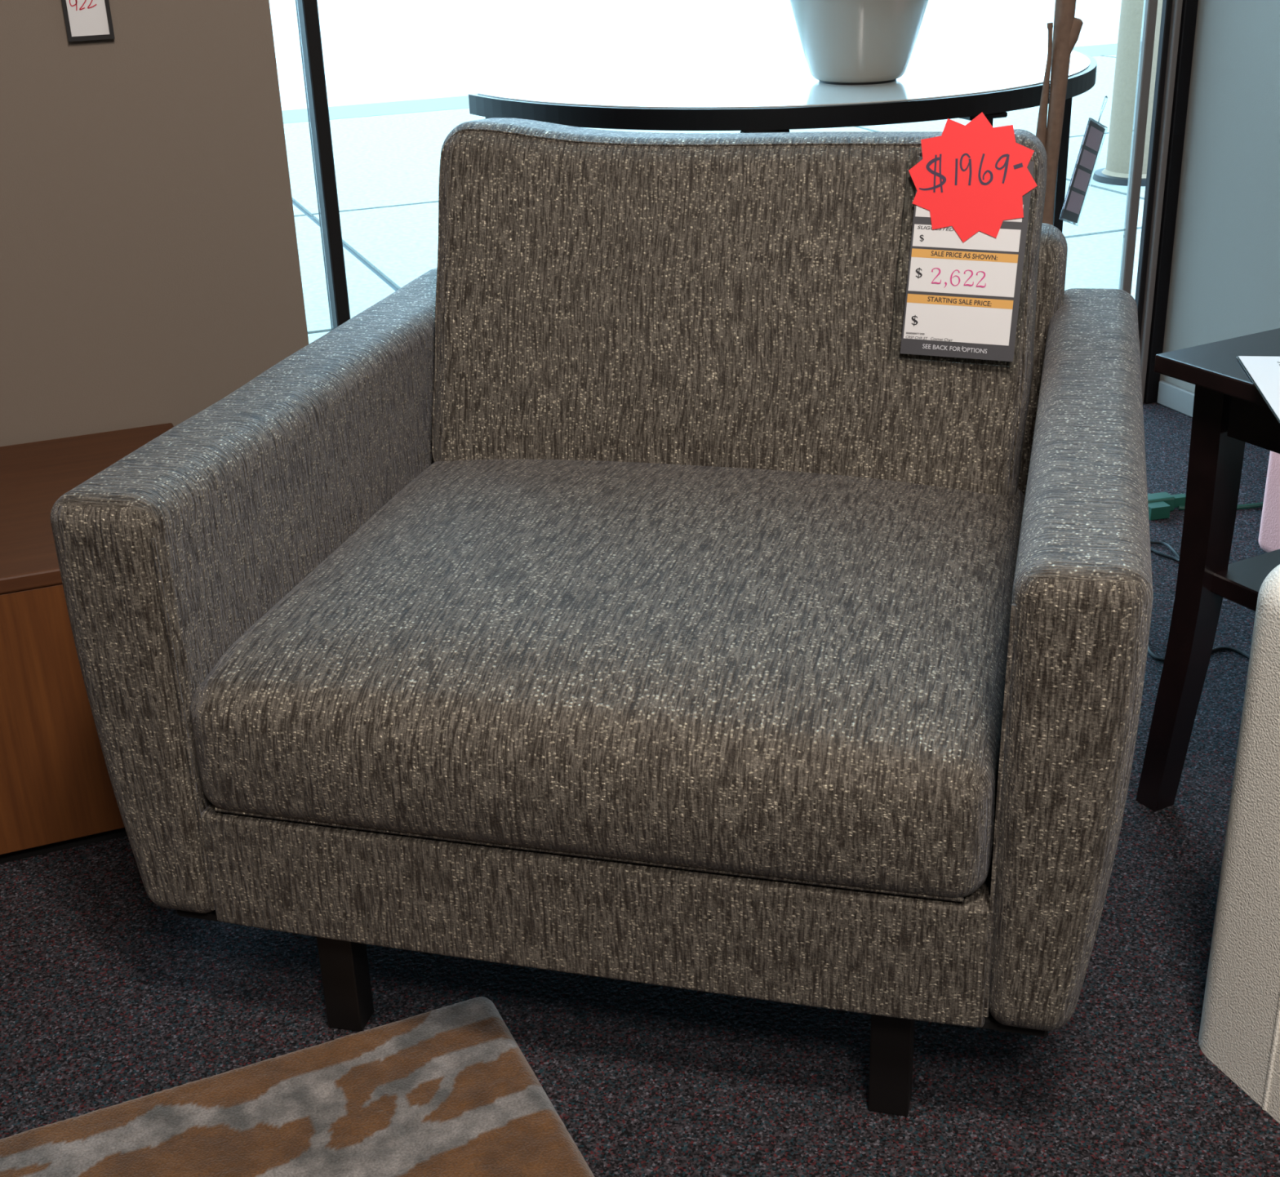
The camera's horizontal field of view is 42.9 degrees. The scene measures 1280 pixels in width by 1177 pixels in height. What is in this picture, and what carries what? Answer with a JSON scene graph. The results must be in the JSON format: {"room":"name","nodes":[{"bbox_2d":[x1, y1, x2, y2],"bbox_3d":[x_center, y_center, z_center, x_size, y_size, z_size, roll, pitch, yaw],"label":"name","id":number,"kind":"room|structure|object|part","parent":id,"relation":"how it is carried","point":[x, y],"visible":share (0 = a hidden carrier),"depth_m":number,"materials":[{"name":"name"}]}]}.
{"room":"store","nodes":[
{"label":"store","id":0,"kind":"room"},
{"bbox_2d":[0,0,309,446],"bbox_3d":[-2.294,-0.884,1.619,3.728,2.750,0.120,-11,25,-19],"label":"wall","id":1,"kind":"structure","parent":0,"point":[150,268],"depth_m":2.38,"materials":[{"name":"brown paint"}]},
{"bbox_2d":[61,0,115,41],"bbox_3d":[-0.764,-0.816,2.240,0.062,0.117,0.007,-11,25,-19],"label":"wall sign","id":2,"kind":"object","parent":1,"relation":"attached to","point":[84,20],"visible":1,"depth_m":2.25,"materials":[{"name":"white paper"}]},
{"bbox_2d":[0,401,1279,1176],"bbox_3d":[-0.323,1.170,0.323,5.600,0.080,5.940,-11,25,-19],"label":"floor","id":3,"kind":"structure","parent":0,"point":[109,996],"depth_m":1.77,"materials":[{"name":"carpet"}]},
{"bbox_2d":[0,422,173,863],"bbox_3d":[-1.240,0.144,2.123,1.358,0.397,0.536,-11,25,-19],"label":"base cabinet","id":4,"kind":"object","parent":3,"relation":"on","point":[56,792],"visible":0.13,"depth_m":2.07,"materials":[{"name":"brown wood"}]},
{"bbox_2d":[0,996,594,1176],"bbox_3d":[-0.337,0.774,1.101,0.999,0.014,1.336,-11,25,-19],"label":"rug","id":5,"kind":"object","parent":3,"relation":"on","point":[449,1091],"visible":1,"depth_m":1.63,"materials":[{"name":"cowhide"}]},
{"bbox_2d":[50,117,1153,1116],"bbox_3d":[0.050,-0.069,1.940,1.025,0.856,1.025,4,25,14],"label":"armchair","id":6,"kind":"object","parent":3,"relation":"on","point":[606,593],"visible":0.98,"depth_m":1.64,"materials":[{"name":"grey fabric"}]},
{"bbox_3d":[-0.383,-0.066,2.075,0.123,0.473,1.011,4,25,14],"label":"armrest","id":7,"kind":"part","parent":6,"relation":"part of","materials":[{"name":"grey fabric"}]},
{"bbox_3d":[-0.320,0.413,1.767,0.040,0.136,0.036,5,25,14],"label":"leg","id":8,"kind":"part","parent":6,"relation":"part of","materials":[{"name":"black wood"}]},
{"bbox_3d":[0.060,0.126,2.023,0.794,0.134,0.990,4,25,14],"label":"seat","id":9,"kind":"part","parent":6,"relation":"part of","materials":[{"name":"grey fabric"}]},
{"bbox_2d":[190,459,1025,897],"bbox_3d":[0.017,0.032,1.831,0.791,0.198,0.736,4,25,14],"label":"seat cushion","id":10,"kind":"object","parent":6,"relation":"on","point":[753,678],"depth_m":1.59,"materials":[{"name":"grey fabric"}]},
{"bbox_2d":[432,117,1047,495],"bbox_3d":[0.116,-0.364,2.106,0.772,0.456,0.283,4,25,14],"label":"cushion","id":11,"kind":"object","parent":6,"relation":"on","point":[725,301],"depth_m":2.03,"materials":[{"name":"grey fabric"}]},
{"bbox_3d":[0.251,0.458,1.622,0.040,0.136,0.036,4,25,14],"label":"leg","id":12,"kind":"part","parent":6,"relation":"part of","materials":[{"name":"black wood"}]},
{"bbox_2d":[888,112,1040,367],"bbox_3d":[0.384,-0.413,1.929,0.160,0.282,0.083,5,25,15],"label":"price tag","id":13,"kind":"object","parent":6,"relation":"hanging from","point":[974,184],"visible":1,"depth_m":1.93,"materials":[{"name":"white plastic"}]},
{"bbox_3d":[0.379,-0.321,1.942,0.124,0.053,0.001,6,8,14],"label":"white panel","id":14,"kind":"part","parent":13,"relation":"part of","materials":[{"name":"white paper"}]},
{"bbox_3d":[0.383,-0.375,1.934,0.124,0.050,0.001,6,8,14],"label":"white panel","id":15,"kind":"part","parent":13,"relation":"part of","materials":[{"name":"white paper"}]},
{"bbox_3d":[0.386,-0.415,1.929,0.124,0.026,0.001,6,9,14],"label":"white panel","id":16,"kind":"part","parent":13,"relation":"part of","materials":[{"name":"white paper"}]},
{"bbox_3d":[0.389,-0.446,1.924,0.124,0.020,0.001,6,9,14],"label":"white panel","id":17,"kind":"part","parent":13,"relation":"part of","materials":[{"name":"white paper"}]},
{"bbox_3d":[0.167,-0.246,2.325,0.824,0.551,0.130,4,25,14],"label":"frame","id":18,"kind":"part","parent":6,"relation":"part of","materials":[{"name":"grey fabric"}]},
{"bbox_3d":[0.493,0.003,1.852,0.114,0.473,1.010,4,25,14],"label":"armrest","id":19,"kind":"part","parent":6,"relation":"part of","materials":[{"name":"grey fabric"}]},
{"bbox_2d":[468,47,1097,231],"bbox_3d":[0.380,-0.512,2.985,1.228,0.801,0.528,-11,25,-19],"label":"console table","id":20,"kind":"object","parent":3,"relation":"on","point":[993,84],"visible":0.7,"depth_m":2.70,"materials":[{"name":"black"}]},
{"bbox_2d":[790,0,928,84],"bbox_3d":[0.372,-1.112,2.741,0.296,0.494,0.296,-11,25,-19],"label":"vase","id":21,"kind":"object","parent":20,"relation":"on","point":[843,42],"visible":1,"depth_m":2.73,"materials":[{"name":"grey ceramic"}]},
{"bbox_3d":[0.578,-0.433,2.835,0.022,0.766,0.022,-11,25,-19],"label":"leg","id":22,"kind":"part","parent":20,"relation":"part of","materials":[{"name":"black"}]},
{"bbox_3d":[0.852,-0.675,3.361,0.022,0.766,0.022,-11,25,-19],"label":"leg","id":23,"kind":"part","parent":20,"relation":"part of","materials":[{"name":"black"}]},
{"bbox_2d":[1059,95,1107,225],"bbox_3d":[0.817,-0.780,2.996,0.037,0.237,0.163,14,28,32],"label":"price tag","id":24,"kind":"object","parent":20,"relation":"hanging from","point":[1093,135],"visible":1,"depth_m":2.99,"materials":[{"name":"grey"}]},
{"bbox_3d":[0.806,-0.714,3.015,0.001,0.035,0.088,21,15,25],"label":"panel","id":25,"kind":"part","parent":24,"relation":"part of","materials":[{"name":"paper"}]},
{"bbox_3d":[0.815,-0.753,3.005,0.001,0.033,0.088,22,16,26],"label":"panel","id":26,"kind":"part","parent":24,"relation":"part of","materials":[{"name":"grey paper"}]},
{"bbox_3d":[0.824,-0.788,2.996,0.001,0.028,0.088,21,15,25],"label":"panel","id":27,"kind":"part","parent":24,"relation":"part of","materials":[{"name":"paper"}]},
{"bbox_3d":[0.833,-0.825,2.987,0.001,0.035,0.088,21,15,25],"label":"panel","id":28,"kind":"part","parent":24,"relation":"part of","materials":[{"name":"grey paper"}]},
{"bbox_2d":[1035,0,1083,225],"bbox_3d":[0.653,-0.943,2.505,0.063,1.960,0.044,9,26,23],"label":"branch","id":29,"kind":"object","parent":3,"relation":"on","point":[1067,28],"visible":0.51,"depth_m":2.56,"materials":[{"name":"brown plant"}]},
{"bbox_3d":[0.651,-0.476,2.720,0.025,0.893,0.041,13,28,30],"label":"stem","id":30,"kind":"part","parent":29,"relation":"part of","materials":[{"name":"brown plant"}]},
{"bbox_2d":[1150,540,1179,561],"bbox_3d":[0.924,-0.076,2.931,0.056,0.012,0.142,-22,31,-38],"label":"power cable","id":31,"kind":"object","parent":3,"relation":"on","point":[1177,558],"visible":0.64,"depth_m":2.91,"materials":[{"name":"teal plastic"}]},
{"bbox_2d":[1147,643,1249,662],"bbox_3d":[0.854,0.099,2.548,0.215,0.006,0.094,13,28,30],"label":"power cable","id":32,"kind":"object","parent":3,"relation":"on","point":[1150,652],"visible":0.51,"depth_m":2.54,"materials":[{"name":"black plastic"}]},
{"bbox_2d":[1147,492,1263,519],"bbox_3d":[1.119,-0.173,3.114,0.350,0.030,0.066,-7,24,-11],"label":"extension cord","id":33,"kind":"object","parent":3,"relation":"on","point":[1160,504],"visible":0.47,"depth_m":3.08,"materials":[{"name":"green plastic"}]},
{"bbox_3d":[1.161,-0.161,3.109,0.273,0.010,0.029,-5,24,-7],"label":"cord","id":34,"kind":"part","parent":33,"relation":"part of","materials":[{"name":"green plastic"}]},
{"bbox_2d":[1135,328,1279,812],"bbox_3d":[0.956,0.010,1.996,0.560,0.610,0.400,-14,27,-26],"label":"end table","id":35,"kind":"object","parent":3,"relation":"on","point":[1229,412],"visible":0.98,"depth_m":1.98,"materials":[{"name":"black wood"}]},
{"bbox_3d":[0.688,0.015,2.033,0.061,0.588,0.054,-14,27,-26],"label":"leg","id":36,"kind":"part","parent":35,"relation":"part of","materials":[{"name":"black wood"}]},
{"bbox_2d":[1211,549,1279,611],"bbox_3d":[0.955,-0.009,1.988,0.428,0.026,0.290,-14,27,-26],"label":"shelf","id":37,"kind":"object","parent":35,"relation":"attached to","point":[1240,582],"depth_m":1.99,"materials":[{"name":"black wood"}]},
{"bbox_2d":[1236,355,1279,423],"bbox_3d":[0.776,-0.209,1.746,0.216,0.002,0.279,2,24,9],"label":"brochure","id":38,"kind":"object","parent":35,"relation":"on","point":[1264,371],"visible":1,"depth_m":1.81,"materials":[{"name":"white paper"}]},
{"bbox_2d":[1198,564,1279,1124],"bbox_3d":[1.094,0.303,1.388,0.802,0.556,0.850,-11,25,-19],"label":"sofa","id":39,"kind":"object","parent":3,"relation":"on","point":[1239,1033],"visible":1,"depth_m":1.58,"materials":[{"name":"leather"}]},
{"bbox_2d":[1258,450,1279,552],"bbox_3d":[1.341,-0.212,2.729,0.420,0.400,0.360,-11,25,-19],"label":"ottoman","id":40,"kind":"object","parent":3,"relation":"on","point":[1269,529],"visible":0.84,"depth_m":2.82,"materials":[{"name":"pink fabric"}]},
{"bbox_2d":[1160,0,1279,392],"bbox_3d":[2.274,-0.642,0.721,0.120,2.750,6.000,-11,25,-19],"label":"wall","id":41,"kind":"structure","parent":0,"point":[1224,279],"depth_m":3.38,"materials":[{"name":"grey paint"}]},
{"bbox_2d":[295,0,1198,403],"bbox_3d":[0.207,-1.515,2.857,1.988,2.747,0.095,-11,25,-19],"label":"window","id":42,"kind":"structure","parent":41,"relation":"in","point":[1179,17],"depth_m":3.44,"materials":[{"name":"brown metal"}]},
{"bbox_2d":[1156,380,1194,417],"bbox_3d":[2.277,0.624,1.192,0.012,0.054,5.878,-11,25,-19],"label":"baseboard","id":43,"kind":"structure","parent":41,"relation":"attached to","point":[1179,399],"depth_m":3.64,"materials":[{"name":"grey paint"}]},
{"label":"outside","id":44,"kind":"structure","parent":0,"visible":0},
{"bbox_2d":[269,0,1121,110],"bbox_3d":[-14.843,-24.233,58.950,140.000,0.092,110.675,-11,25,-19],"label":"road","id":45,"kind":"structure","parent":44,"point":[374,51],"depth_m":12.10,"materials":[{"name":"grey"}]},
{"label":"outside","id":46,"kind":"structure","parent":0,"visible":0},
{"bbox_2d":[283,53,1145,343],"bbox_3d":[0.161,-1.508,6.310,19.374,0.048,5.827,-11,25,-19],"label":"sidewalk","id":47,"kind":"structure","parent":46,"point":[387,167],"depth_m":6.28,"materials":[{"name":"concrete"}]},
{"bbox_2d":[292,200,398,291],"bbox_3d":[-0.306,-1.399,6.164,28.000,0.076,5.875,-11,25,-19],"label":"pavement line","id":48,"kind":"object","parent":47,"relation":"on","point":[297,206],"depth_m":5.47,"materials":[{"name":"grey"}]},
{"bbox_2d":[1092,0,1162,186],"bbox_3d":[1.901,-1.989,6.102,0.330,0.891,0.330,-11,25,-19],"label":"column","id":49,"kind":"structure","parent":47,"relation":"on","point":[1116,171],"depth_m":6.09,"materials":[{"name":"beige"}]},
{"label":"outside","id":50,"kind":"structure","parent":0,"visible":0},
{"bbox_2d":[281,43,1117,123],"bbox_3d":[-1.494,-2.563,8.875,28.000,0.087,0.515,-11,25,-19],"label":"gutter","id":51,"kind":"object","parent":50,"point":[455,102],"visible":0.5,"depth_m":8.92,"materials":[{"name":"grey"}]}
]}

